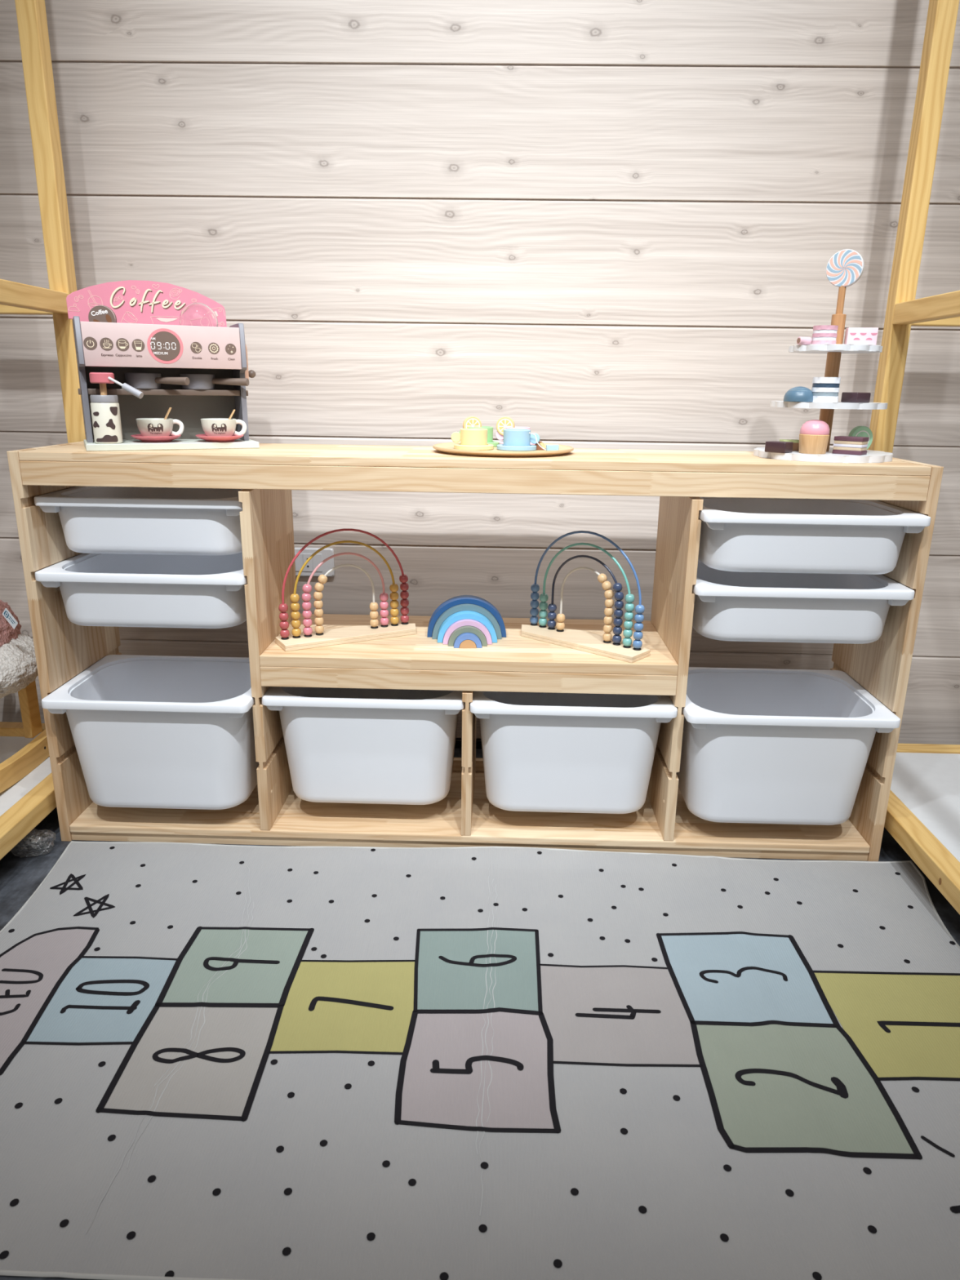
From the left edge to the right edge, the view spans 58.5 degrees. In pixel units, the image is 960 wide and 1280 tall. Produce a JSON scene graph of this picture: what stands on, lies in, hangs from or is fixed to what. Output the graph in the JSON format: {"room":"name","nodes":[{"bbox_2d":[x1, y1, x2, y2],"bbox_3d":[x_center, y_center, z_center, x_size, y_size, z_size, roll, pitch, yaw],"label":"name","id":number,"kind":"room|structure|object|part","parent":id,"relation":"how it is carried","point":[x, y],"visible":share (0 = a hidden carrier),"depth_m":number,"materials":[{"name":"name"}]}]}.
{"room":"children's room","nodes":[
{"label":"children's room","id":0,"kind":"room"},
{"bbox_2d":[0,0,959,744],"bbox_3d":[0.006,-1.151,2.027,6.400,3.000,0.100,1,17,1],"label":"wall","id":1,"kind":"structure","parent":0,"point":[580,224],"depth_m":2.03,"materials":[{"name":"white wood"}]},
{"bbox_2d":[294,547,334,577],"bbox_3d":[-0.454,-0.205,2.263,0.137,0.076,0.012,1,17,1],"label":"wall socket","id":2,"kind":"object","parent":1,"relation":"attached to","point":[306,553],"visible":0.67,"depth_m":2.26,"materials":[{"name":"white plastic"}]},
{"bbox_2d":[454,738,482,748],"bbox_3d":[-0.016,0.289,2.403,6.400,0.024,0.022,1,17,1],"label":"baseboard","id":3,"kind":"structure","parent":1,"relation":"attached to","point":[458,744],"depth_m":2.39,"materials":[{"name":"black"}]},
{"bbox_2d":[0,748,959,1279],"bbox_3d":[-0.069,0.881,0.542,6.400,0.050,4.020,1,17,1],"label":"floor","id":4,"kind":"structure","parent":0,"point":[20,875],"depth_m":1.79,"materials":[{"name":"plastic"}]},
{"bbox_2d":[11,828,55,857],"bbox_3d":[-0.953,0.430,1.830,0.072,0.054,0.088,16,22,41],"label":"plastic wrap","id":5,"kind":"object","parent":4,"relation":"on","point":[33,828],"visible":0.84,"depth_m":1.83,"materials":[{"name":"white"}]},
{"bbox_2d":[0,0,85,859],"bbox_3d":[-1.479,-0.459,1.117,1.087,2.150,1.798,1,17,1],"label":"bed","id":6,"kind":"object","parent":4,"relation":"on","point":[24,805],"visible":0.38,"depth_m":1.84,"materials":[{"name":"yellow wood"}]},
{"bbox_2d":[0,600,49,792],"bbox_3d":[-1.155,0.079,2.003,0.319,0.414,0.620,1,17,1],"label":"plush rocker","id":7,"kind":"object","parent":6,"relation":"on","point":[18,664],"visible":0.81,"depth_m":1.94,"materials":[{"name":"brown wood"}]},
{"bbox_2d":[4,610,15,623],"bbox_3d":[-1.012,-0.049,1.845,0.022,0.029,0.001,1,17,1],"label":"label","id":8,"kind":"object","parent":7,"relation":"attached to","point":[5,611],"depth_m":1.84,"materials":[{"name":"white fabric"}]},
{"bbox_3d":[-1.166,-0.005,1.917,0.219,0.204,0.326,1,17,1],"label":"fleece seat","id":9,"kind":"part","parent":7,"relation":"part of","materials":[{"name":"pink fabric"}]},
{"bbox_3d":[-1.069,0.156,2.034,0.022,0.148,0.044,1,17,1],"label":"leg","id":10,"kind":"part","parent":7,"relation":"part of","materials":[{"name":"brown wood"}]},
{"bbox_3d":[-1.454,-0.768,1.945,1.000,0.043,0.032,1,17,1],"label":"rail","id":11,"kind":"part","parent":6,"relation":"part of","materials":[{"name":"yellow wood"}]},
{"bbox_3d":[-0.975,0.498,1.387,0.050,0.044,1.710,1,17,1],"label":"bed rail","id":12,"kind":"part","parent":6,"relation":"part of","materials":[{"name":"yellow wood"}]},
{"bbox_3d":[-0.951,-0.505,1.088,0.032,0.043,1.710,1,17,1],"label":"rail","id":13,"kind":"part","parent":6,"relation":"part of","materials":[{"name":"yellow wood"}]},
{"bbox_3d":[-1.469,0.238,2.238,1.000,0.044,0.044,1,17,1],"label":"bed rail","id":14,"kind":"part","parent":6,"relation":"part of","materials":[{"name":"wood"}]},
{"bbox_3d":[-0.934,-0.697,1.946,0.043,2.150,0.044,1,17,1],"label":"post","id":15,"kind":"part","parent":6,"relation":"part of","materials":[{"name":"yellow wood"}]},
{"bbox_2d":[6,440,943,861],"bbox_3d":[-0.021,0.010,1.911,1.780,0.840,0.342,1,17,1],"label":"storage unit","id":16,"kind":"object","parent":4,"relation":"on","point":[273,814],"visible":0.7,"depth_m":1.78,"materials":[{"name":"brown wood"}]},
{"bbox_3d":[-0.900,-0.008,1.930,0.021,0.840,0.342,1,17,1],"label":"panel","id":17,"kind":"part","parent":16,"relation":"part of","materials":[{"name":"brown wood"}]},
{"bbox_2d":[34,486,243,555],"bbox_3d":[-0.674,-0.267,1.863,0.426,0.118,0.318,1,17,1],"label":"storage bin","id":18,"kind":"object","parent":16,"relation":"attached to","point":[165,521],"visible":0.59,"depth_m":1.73,"materials":[{"name":"white plastic"}]},
{"bbox_2d":[35,551,247,628],"bbox_3d":[-0.677,-0.118,1.872,0.426,0.118,0.318,1,17,1],"label":"storage bin","id":19,"kind":"object","parent":16,"relation":"attached to","point":[97,589],"visible":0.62,"depth_m":1.75,"materials":[{"name":"white plastic"}]},
{"bbox_2d":[41,654,258,809],"bbox_3d":[-0.683,0.209,1.927,0.426,0.262,0.318,1,17,1],"label":"storage bin","id":20,"kind":"object","parent":16,"relation":"attached to","point":[148,731],"visible":0.82,"depth_m":1.82,"materials":[{"name":"white plastic"}]},
{"bbox_2d":[66,280,259,451],"bbox_3d":[-0.643,-0.567,1.768,0.353,0.331,0.162,-7,18,-25],"label":"coffee machine","id":21,"kind":"object","parent":16,"relation":"on","point":[169,330],"visible":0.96,"depth_m":1.75,"materials":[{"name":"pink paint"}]},
{"bbox_3d":[-0.794,-0.518,1.714,0.010,0.237,0.128,-7,18,-25],"label":"panel","id":22,"kind":"part","parent":21,"relation":"part of","materials":[{"name":"grey paint"}]},
{"bbox_2d":[88,305,116,322],"bbox_3d":[-0.745,-0.634,1.692,0.051,0.051,0.016,-3,17,-13],"label":"capsule","id":23,"kind":"object","parent":21,"relation":"on","point":[100,313],"visible":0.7,"depth_m":1.68,"materials":[{"name":"beige paint"}]},
{"bbox_2d":[93,314,111,322],"bbox_3d":[-0.742,-0.629,1.685,0.034,0.021,0.001,-3,17,-14],"label":"print","id":24,"kind":"object","parent":23,"relation":"on","point":[108,319],"depth_m":1.69},
{"bbox_2d":[88,372,143,444],"bbox_3d":[-0.713,-0.453,1.677,0.114,0.134,0.053,10,19,28],"label":"canister","id":25,"kind":"object","parent":21,"relation":"in","point":[104,408],"visible":1,"depth_m":1.68,"materials":[{"name":"white wood"}]},
{"bbox_3d":[-0.739,-0.512,1.676,0.045,0.020,0.045,-6,18,-22],"label":"knob","id":26,"kind":"part","parent":25,"relation":"part of","materials":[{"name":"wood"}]},
{"bbox_3d":[-0.739,-0.492,1.682,0.012,0.022,0.012,-6,18,-22],"label":"stem","id":27,"kind":"part","parent":25,"relation":"part of","materials":[{"name":"brown wood"}]},
{"bbox_3d":[-0.739,-0.474,1.687,0.050,0.014,0.050,-6,18,-22],"label":"lid","id":28,"kind":"part","parent":25,"relation":"part of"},
{"bbox_2d":[130,434,181,442],"bbox_3d":[-0.669,-0.417,1.773,0.098,0.013,0.098,-5,18,-20],"label":"saucer","id":29,"kind":"object","parent":21,"relation":"on","point":[140,437],"visible":0.89,"depth_m":1.74,"materials":[{"name":"ceramic"}]},
{"bbox_2d":[135,417,184,436],"bbox_3d":[-0.666,-0.436,1.771,0.073,0.040,0.081,11,19,30],"label":"cup","id":30,"kind":"object","parent":29,"relation":"on","point":[148,427],"visible":0.88,"depth_m":1.75,"materials":[{"name":"ceramic"}]},
{"bbox_2d":[147,423,155,431],"bbox_3d":[-0.665,-0.430,1.735,0.015,0.016,0.006,-5,18,-20],"label":"print","id":31,"kind":"object","parent":30,"relation":"on","point":[151,427],"depth_m":1.73},
{"bbox_2d":[155,423,163,431],"bbox_3d":[-0.651,-0.431,1.740,0.015,0.016,0.006,-5,18,-20],"label":"print","id":32,"kind":"object","parent":30,"relation":"on","point":[158,427],"depth_m":1.74},
{"bbox_2d":[164,407,171,419],"bbox_3d":[-0.656,-0.456,1.783,0.034,0.054,0.007,-15,23,-42],"label":"stick","id":33,"kind":"object","parent":30,"relation":"in","point":[170,408],"visible":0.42,"depth_m":1.78,"materials":[{"name":"brown wood"}]},
{"bbox_3d":[-0.629,-0.441,1.781,0.027,0.035,0.009,-5,18,-20],"label":"handle","id":34,"kind":"part","parent":30,"relation":"part of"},
{"bbox_2d":[124,373,189,389],"bbox_3d":[-0.661,-0.525,1.739,0.144,0.031,0.071,12,20,33],"label":"portafilter","id":35,"kind":"object","parent":21,"relation":"on","point":[136,380],"visible":0.96,"depth_m":1.73,"materials":[{"name":"grey paint"}]},
{"bbox_2d":[124,373,160,389],"bbox_3d":[-0.691,-0.531,1.759,0.071,0.031,0.071,-7,18,-25],"label":"basket","id":36,"kind":"object","parent":35,"relation":"on","point":[136,380],"depth_m":1.73,"materials":[{"name":"grey paint"}]},
{"bbox_3d":[-0.624,-0.524,1.735,0.077,0.016,0.016,7,18,19],"label":"handle","id":37,"kind":"part","parent":35,"relation":"part of","materials":[{"name":"beige paint"}]},
{"bbox_3d":[-0.630,-0.585,1.710,0.297,0.082,0.009,-7,18,-25],"label":"panel","id":38,"kind":"part","parent":21,"relation":"part of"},
{"bbox_3d":[-0.675,-0.535,1.821,0.297,0.211,0.008,-7,18,-25],"label":"panel","id":39,"kind":"part","parent":21,"relation":"part of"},
{"bbox_2d":[87,388,240,395],"bbox_3d":[-0.658,-0.517,1.789,0.297,0.012,0.071,-7,18,-25],"label":"shelf","id":40,"kind":"object","parent":21,"relation":"attached to","point":[119,392],"depth_m":1.77,"materials":[{"name":"beige paint"}]},
{"bbox_2d":[179,373,248,389],"bbox_3d":[-0.557,-0.544,1.808,0.144,0.031,0.071,-1,17,-7],"label":"portafilter","id":41,"kind":"object","parent":21,"relation":"on","point":[197,381],"visible":0.94,"depth_m":1.78,"materials":[{"name":"grey paint"}]},
{"bbox_2d":[179,373,214,389],"bbox_3d":[-0.594,-0.543,1.804,0.071,0.031,0.071,-7,18,-25],"label":"basket","id":42,"kind":"object","parent":41,"relation":"on","point":[197,381],"depth_m":1.78,"materials":[{"name":"grey paint"}]},
{"bbox_3d":[-0.523,-0.540,1.795,0.077,0.016,0.016,3,17,7],"label":"handle","id":43,"kind":"part","parent":41,"relation":"part of","materials":[{"name":"beige paint"}]},
{"bbox_2d":[195,434,243,441],"bbox_3d":[-0.549,-0.426,1.809,0.098,0.013,0.098,-4,17,-16],"label":"saucer","id":44,"kind":"object","parent":21,"relation":"on","point":[208,438],"visible":0.86,"depth_m":1.78,"materials":[{"name":"ceramic"}]},
{"bbox_2d":[200,417,246,435],"bbox_3d":[-0.544,-0.444,1.802,0.081,0.040,0.073,7,18,21],"label":"cup","id":45,"kind":"object","parent":44,"relation":"on","point":[211,426],"visible":0.91,"depth_m":1.78,"materials":[{"name":"ceramic"}]},
{"bbox_2d":[211,423,219,431],"bbox_3d":[-0.546,-0.439,1.770,0.015,0.016,0.006,-4,17,-16],"label":"print","id":46,"kind":"object","parent":45,"relation":"on","point":[215,427],"depth_m":1.77},
{"bbox_2d":[218,423,226,431],"bbox_3d":[-0.532,-0.440,1.774,0.015,0.016,0.006,-4,17,-16],"label":"print","id":47,"kind":"object","parent":45,"relation":"on","point":[222,427],"depth_m":1.77},
{"bbox_2d":[228,409,235,419],"bbox_3d":[-0.534,-0.462,1.817,0.033,0.051,0.007,-11,20,-34],"label":"stick","id":48,"kind":"object","parent":45,"relation":"in","point":[233,411],"visible":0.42,"depth_m":1.82,"materials":[{"name":"brown wood"}]},
{"bbox_3d":[-0.508,-0.449,1.815,0.027,0.035,0.009,-4,17,-16],"label":"handle","id":49,"kind":"part","parent":45,"relation":"part of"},
{"bbox_3d":[-0.516,-0.552,1.842,0.010,0.237,0.128,-7,18,-25],"label":"panel","id":50,"kind":"part","parent":21,"relation":"part of","materials":[{"name":"grey paint"}]},
{"bbox_3d":[-0.500,-0.589,1.826,0.008,0.076,0.016,-7,18,-25],"label":"lever","id":51,"kind":"part","parent":21,"relation":"part of","materials":[{"name":"wood"}]},
{"bbox_3d":[-0.489,-0.570,1.837,0.016,0.017,0.017,-7,18,-25],"label":"lever knob","id":52,"kind":"part","parent":21,"relation":"part of","materials":[{"name":"beige paint"}]},
{"bbox_2d":[275,528,416,651],"bbox_3d":[-0.284,-0.121,1.853,0.315,0.240,0.080,-8,19,-28],"label":"abacus","id":53,"kind":"object","parent":16,"relation":"on","point":[308,638],"visible":1,"depth_m":1.84,"materials":[{"name":"brown wood"}]},
{"bbox_3d":[-0.286,-0.015,1.884,0.315,0.007,0.080,-8,19,-28],"label":"board","id":54,"kind":"part","parent":53,"relation":"part of","materials":[{"name":"brown wood"}]},
{"bbox_3d":[-0.286,-0.009,1.886,0.315,0.007,0.080,-8,19,-28],"label":"board","id":55,"kind":"part","parent":53,"relation":"part of","materials":[{"name":"brown wood"}]},
{"bbox_2d":[261,686,465,804],"bbox_3d":[-0.242,0.205,1.962,0.426,0.262,0.318,1,17,1],"label":"storage bin","id":56,"kind":"object","parent":16,"relation":"attached to","point":[343,745],"visible":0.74,"depth_m":1.84,"materials":[{"name":"white plastic"}]},
{"bbox_2d":[426,595,506,637],"bbox_3d":[-0.029,-0.053,1.905,0.175,0.088,0.036,0,17,-3],"label":"arch","id":57,"kind":"object","parent":16,"relation":"on","point":[461,599],"visible":0.98,"depth_m":1.89,"materials":[{"name":"blue wood"}]},
{"bbox_2d":[431,603,502,639],"bbox_3d":[-0.029,-0.043,1.893,0.153,0.076,0.036,0,17,-3],"label":"arch","id":58,"kind":"object","parent":16,"relation":"on","point":[465,606],"visible":0.77,"depth_m":1.87,"materials":[{"name":"teal wood"}]},
{"bbox_2d":[437,610,497,642],"bbox_3d":[-0.028,-0.030,1.869,0.130,0.065,0.036,0,17,-3],"label":"arch","id":59,"kind":"object","parent":16,"relation":"on","point":[462,615],"visible":0.98,"depth_m":1.85,"materials":[{"name":"blue wood"}]},
{"bbox_2d":[443,618,492,644],"bbox_3d":[-0.027,-0.021,1.858,0.106,0.053,0.036,0,17,-3],"label":"arch","id":60,"kind":"object","parent":16,"relation":"on","point":[454,626],"visible":0.78,"depth_m":1.84,"materials":[{"name":"pink wood"}]},
{"bbox_2d":[448,625,487,646],"bbox_3d":[-0.027,-0.012,1.848,0.083,0.042,0.036,0,17,-3],"label":"arch","id":61,"kind":"object","parent":16,"relation":"on","point":[467,628],"visible":0.84,"depth_m":1.83,"materials":[{"name":"wood"}]},
{"bbox_2d":[453,632,481,648],"bbox_3d":[-0.026,-0.002,1.836,0.060,0.030,0.036,0,17,-3],"label":"arch","id":62,"kind":"object","parent":16,"relation":"on","point":[464,636],"visible":0.79,"depth_m":1.82,"materials":[{"name":"blue wood"}]},
{"bbox_2d":[459,639,476,648],"bbox_3d":[-0.026,0.004,1.837,0.036,0.018,0.036,0,17,-3],"label":"rainbow stacker piece","id":63,"kind":"object","parent":16,"relation":"on","point":[467,643],"visible":0.55,"depth_m":1.82,"materials":[{"name":"brown wood"}]},
{"bbox_3d":[-0.022,0.315,2.168,1.737,0.030,0.018,1,17,1],"label":"rail","id":64,"kind":"part","parent":16,"relation":"part of","materials":[{"name":"brown wood"}]},
{"bbox_2d":[259,613,678,675],"bbox_3d":[-0.021,0.004,1.909,0.852,0.022,0.342,1,17,1],"label":"shelf","id":65,"kind":"object","parent":16,"relation":"attached to","point":[417,654],"depth_m":1.77,"materials":[{"name":"brown wood"}]},
{"bbox_2d":[69,770,870,853],"bbox_3d":[-0.026,0.384,2.022,1.737,0.018,0.342,1,17,1],"label":"shelf","id":66,"kind":"object","parent":16,"relation":"attached to","point":[296,820],"depth_m":1.89,"materials":[{"name":"brown wood"}]},
{"bbox_2d":[432,441,573,457],"bbox_3d":[0.049,-0.402,1.806,0.296,0.012,0.296,1,17,1],"label":"serving tray","id":67,"kind":"object","parent":16,"relation":"on","point":[447,447],"visible":0.66,"depth_m":1.70,"materials":[{"name":"brown wood"}]},
{"bbox_2d":[453,443,493,450],"bbox_3d":[-0.013,-0.390,1.730,0.080,0.009,0.080,1,17,1],"label":"saucer","id":68,"kind":"object","parent":67,"relation":"on","point":[489,446],"visible":0.74,"depth_m":1.70,"materials":[{"name":"yellow wood"}]},
{"bbox_2d":[450,428,487,445],"bbox_3d":[-0.022,-0.408,1.725,0.073,0.032,0.055,1,17,1],"label":"tea cup","id":69,"kind":"object","parent":68,"relation":"on","point":[469,437],"visible":0.94,"depth_m":1.70,"materials":[{"name":"yellow wood"}]},
{"bbox_3d":[-0.048,-0.408,1.725,0.021,0.021,0.008,1,17,1],"label":"handle","id":70,"kind":"part","parent":69,"relation":"part of","materials":[{"name":"yellow wood"}]},
{"bbox_2d":[487,440,498,446],"bbox_3d":[0.000,-0.416,1.820,0.080,0.009,0.080,1,17,1],"label":"saucer","id":71,"kind":"object","parent":67,"relation":"on","point":[495,443],"visible":0.26,"depth_m":1.80,"materials":[{"name":"green wood"}]},
{"bbox_2d":[458,426,493,442],"bbox_3d":[-0.009,-0.435,1.814,0.073,0.032,0.055,1,17,1],"label":"tea cup","id":72,"kind":"object","parent":71,"relation":"on","point":[490,429],"visible":0.34,"depth_m":1.80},
{"bbox_2d":[462,416,481,428],"bbox_3d":[-0.016,-0.451,1.807,0.039,0.039,0.012,-3,17,-14],"label":"lemon slice","id":73,"kind":"object","parent":72,"relation":"in","point":[470,421],"visible":0.61,"depth_m":1.80,"materials":[{"name":"yellow wood"}]},
{"bbox_2d":[465,417,479,428],"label":"print","id":74,"kind":"object","parent":73,"relation":"attached to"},
{"bbox_2d":[497,444,536,451],"bbox_3d":[0.074,-0.388,1.728,0.080,0.009,0.080,1,17,1],"label":"saucer","id":75,"kind":"object","parent":67,"relation":"on","point":[500,446],"visible":0.83,"depth_m":1.70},
{"bbox_2d":[503,428,539,446],"bbox_3d":[0.083,-0.406,1.722,0.073,0.032,0.055,1,17,1],"label":"tea cup","id":76,"kind":"object","parent":75,"relation":"on","point":[512,437],"visible":0.98,"depth_m":1.70,"materials":[{"name":"blue wood"}]},
{"bbox_3d":[0.110,-0.405,1.722,0.021,0.021,0.008,1,17,1],"label":"handle","id":77,"kind":"part","parent":76,"relation":"part of","materials":[{"name":"blue wood"}]},
{"bbox_2d":[498,440,535,444],"bbox_3d":[0.079,-0.417,1.826,0.080,0.009,0.080,1,17,1],"label":"saucer","id":78,"kind":"object","parent":67,"relation":"on","point":[500,442],"visible":0.12,"depth_m":1.81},
{"bbox_2d":[495,426,530,439],"bbox_3d":[0.070,-0.435,1.820,0.073,0.032,0.055,1,17,1],"label":"tea cup","id":79,"kind":"object","parent":78,"relation":"on","point":[499,437],"visible":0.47,"depth_m":1.82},
{"bbox_3d":[0.044,-0.435,1.821,0.021,0.021,0.008,1,17,1],"label":"handle","id":80,"kind":"part","parent":79,"relation":"part of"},
{"bbox_2d":[496,416,515,435],"bbox_3d":[0.054,-0.452,1.812,0.039,0.039,0.012,3,17,8],"label":"lemon slice","id":81,"kind":"object","parent":79,"relation":"in","point":[504,422],"visible":0.77,"depth_m":1.80,"materials":[{"name":"yellow wood"}]},
{"bbox_2d":[497,418,512,433],"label":"print","id":82,"kind":"object","parent":81,"relation":"attached to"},
{"bbox_2d":[528,432,559,450],"bbox_3d":[0.119,-0.399,1.715,0.073,0.038,0.036,-2,17,-10],"label":"bag","id":83,"kind":"object","parent":67,"relation":"on","point":[540,446],"visible":0.91,"depth_m":1.71,"materials":[{"name":"paper"}]},
{"bbox_2d":[470,691,677,813],"bbox_3d":[0.194,0.219,1.935,0.426,0.262,0.318,1,17,1],"label":"storage bin","id":84,"kind":"object","parent":16,"relation":"attached to","point":[543,752],"visible":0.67,"depth_m":1.81,"materials":[{"name":"white plastic"}]},
{"bbox_2d":[521,530,650,662],"bbox_3d":[0.221,-0.111,1.836,0.318,0.245,0.094,14,21,38],"label":"abacus","id":85,"kind":"object","parent":16,"relation":"on","point":[580,640],"visible":1,"depth_m":1.81,"materials":[{"name":"brown wood"}]},
{"bbox_3d":[0.219,0.003,1.870,0.318,0.007,0.093,14,21,38],"label":"board","id":86,"kind":"part","parent":85,"relation":"part of","materials":[{"name":"brown wood"}]},
{"bbox_3d":[0.219,-0.003,1.868,0.318,0.007,0.093,14,21,38],"label":"board","id":87,"kind":"part","parent":85,"relation":"part of","materials":[{"name":"brown wood"}]},
{"bbox_2d":[675,666,900,825],"bbox_3d":[0.633,0.236,1.900,0.426,0.262,0.318,1,17,1],"label":"storage bin","id":88,"kind":"object","parent":16,"relation":"attached to","point":[759,745],"visible":0.85,"depth_m":1.79,"materials":[{"name":"white plastic"}]},
{"bbox_2d":[692,559,915,644],"bbox_3d":[0.638,-0.086,1.832,0.426,0.118,0.318,1,17,1],"label":"storage bin","id":89,"kind":"object","parent":16,"relation":"attached to","point":[729,606],"visible":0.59,"depth_m":1.71,"materials":[{"name":"white plastic"}]},
{"bbox_2d":[697,497,930,574],"bbox_3d":[0.640,-0.222,1.775,0.426,0.118,0.318,1,17,1],"label":"storage bin","id":90,"kind":"object","parent":16,"relation":"attached to","point":[738,535],"visible":0.77,"depth_m":1.65,"materials":[{"name":"white plastic"}]},
{"bbox_2d":[753,314,893,462],"bbox_3d":[0.716,-0.516,1.753,0.269,0.280,0.269,1,17,1],"label":"stand","id":91,"kind":"object","parent":16,"relation":"on","point":[833,352],"visible":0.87,"depth_m":1.70,"materials":[{"name":"white wood"}]},
{"bbox_2d":[764,440,793,453],"bbox_3d":[0.603,-0.389,1.730,0.034,0.021,0.044,-15,22,-42],"label":"bar","id":92,"kind":"object","parent":91,"relation":"on","point":[776,446],"visible":1,"depth_m":1.72,"materials":[{"name":"paint"}]},
{"bbox_2d":[779,439,799,451],"bbox_3d":[0.643,-0.404,1.776,0.040,0.022,0.024,0,17,-4],"label":"brownie","id":93,"kind":"object","parent":91,"relation":"on","point":[796,442],"visible":0.35,"depth_m":1.77,"materials":[{"name":"wood"}]},
{"bbox_2d":[783,386,813,402],"bbox_3d":[0.637,-0.491,1.711,0.058,0.030,0.058,1,17,1],"label":"blue bonbon","id":94,"kind":"object","parent":91,"relation":"on","point":[800,393],"visible":1,"depth_m":1.69,"materials":[{"name":"blue wood"}]},
{"bbox_2d":[796,336,811,344],"bbox_3d":[0.643,-0.594,1.701,0.026,0.015,0.015,-5,17,-18],"label":"roll","id":95,"kind":"object","parent":91,"relation":"on","point":[800,340],"visible":0.96,"depth_m":1.70,"materials":[{"name":"pink wood"}]},
{"bbox_2d":[798,419,830,453],"bbox_3d":[0.667,-0.406,1.712,0.057,0.066,0.057,1,17,1],"label":"cupcake","id":96,"kind":"object","parent":91,"relation":"on","point":[814,436],"visible":1,"depth_m":1.69,"materials":[{"name":"brown wood"}]},
{"bbox_3d":[0.714,-0.388,1.792,0.269,0.013,0.269,1,17,1],"label":"plate","id":97,"kind":"part","parent":91,"relation":"part of","materials":[{"name":"white wood"}]},
{"bbox_2d":[811,324,838,344],"bbox_3d":[0.680,-0.601,1.693,0.046,0.036,0.046,-4,17,-15],"label":"cake","id":98,"kind":"object","parent":91,"relation":"on","point":[822,334],"visible":0.94,"depth_m":1.68,"materials":[{"name":"pink wood"}]},
{"bbox_2d":[811,377,840,402],"bbox_3d":[0.683,-0.495,1.696,0.052,0.047,0.052,-2,17,-10],"label":"cake","id":99,"kind":"object","parent":91,"relation":"on","point":[824,389],"visible":0.96,"depth_m":1.68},
{"bbox_3d":[0.715,-0.483,1.763,0.222,0.012,0.226,1,17,1],"label":"plate","id":100,"kind":"part","parent":91,"relation":"part of","materials":[{"name":"white wood"}]},
{"bbox_3d":[0.717,-0.588,1.732,0.172,0.012,0.172,1,17,1],"label":"plate","id":101,"kind":"part","parent":91,"relation":"part of","materials":[{"name":"white wood"}]},
{"bbox_2d":[826,248,864,314],"bbox_3d":[0.719,-0.708,1.696,0.069,0.119,0.014,11,19,31],"label":"lollipop","id":102,"kind":"object","parent":91,"relation":"on","point":[846,267],"visible":1,"depth_m":1.69},
{"bbox_2d":[832,435,868,455],"bbox_3d":[0.739,-0.388,1.710,0.056,0.034,0.034,16,22,40],"label":"cake","id":103,"kind":"object","parent":91,"relation":"on","point":[846,445],"visible":1,"depth_m":1.70,"materials":[{"name":"brown wood"}]},
{"bbox_2d":[840,392,871,402],"bbox_3d":[0.754,-0.486,1.720,0.039,0.020,0.039,-7,18,-26],"label":"chocolate square","id":104,"kind":"object","parent":91,"relation":"on","point":[846,397],"visible":0.99,"depth_m":1.71,"materials":[{"name":"paint"}]},
{"bbox_2d":[848,426,872,448],"bbox_3d":[0.782,-0.413,1.763,0.052,0.052,0.012,-3,17,-13],"label":"macaron","id":105,"kind":"object","parent":91,"relation":"on","point":[859,431],"visible":0.58,"depth_m":1.75,"materials":[{"name":"green wood"}]},
{"bbox_2d":[855,430,869,443],"bbox_3d":[0.783,-0.411,1.758,0.035,0.035,0.001,-3,17,-12],"label":"print","id":106,"kind":"object","parent":105,"relation":"attached to","point":[862,430],"depth_m":1.75},
{"bbox_2d":[844,327,878,345],"bbox_3d":[0.757,-0.602,1.704,0.056,0.034,0.026,4,17,10],"label":"strawberry slice","id":107,"kind":"object","parent":91,"relation":"on","point":[853,335],"visible":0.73,"depth_m":1.69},
{"bbox_3d":[0.858,0.029,1.892,0.021,0.840,0.342,1,17,1],"label":"panel","id":108,"kind":"part","parent":16,"relation":"part of","materials":[{"name":"brown wood"}]},
{"bbox_2d":[0,840,959,1279],"bbox_3d":[0.002,0.589,1.408,1.820,0.019,0.944,1,17,1],"label":"rug","id":109,"kind":"object","parent":4,"relation":"on","point":[218,1062],"visible":1,"depth_m":1.27,"materials":[{"name":"white fabric"}]},
{"bbox_2d":[866,0,959,915],"bbox_3d":[1.420,-0.397,1.054,1.088,2.150,1.798,1,17,1],"label":"bed","id":110,"kind":"object","parent":4,"relation":"on","point":[922,815],"visible":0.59,"depth_m":1.82,"materials":[{"name":"yellow wood"}]},
{"bbox_3d":[0.922,-0.658,1.906,0.043,2.150,0.044,1,17,1],"label":"post","id":111,"kind":"part","parent":110,"relation":"part of","materials":[{"name":"yellow wood"}]},
{"bbox_3d":[0.888,0.538,1.347,0.050,0.044,1.710,1,17,1],"label":"bed rail","id":112,"kind":"part","parent":110,"relation":"part of","materials":[{"name":"yellow wood"}]},
{"bbox_3d":[0.894,-0.466,1.048,0.032,0.043,1.710,1,17,1],"label":"rail","id":113,"kind":"part","parent":110,"relation":"part of","materials":[{"name":"yellow wood"}]},
{"bbox_3d":[1.429,0.299,2.176,1.000,0.044,0.044,1,17,1],"label":"bed rail","id":114,"kind":"part","parent":110,"relation":"part of","materials":[{"name":"yellow wood"}]},
{"bbox_3d":[1.444,-0.707,1.883,1.000,0.043,0.032,1,17,1],"label":"rail","id":115,"kind":"part","parent":110,"relation":"part of","materials":[{"name":"yellow wood"}]}
]}

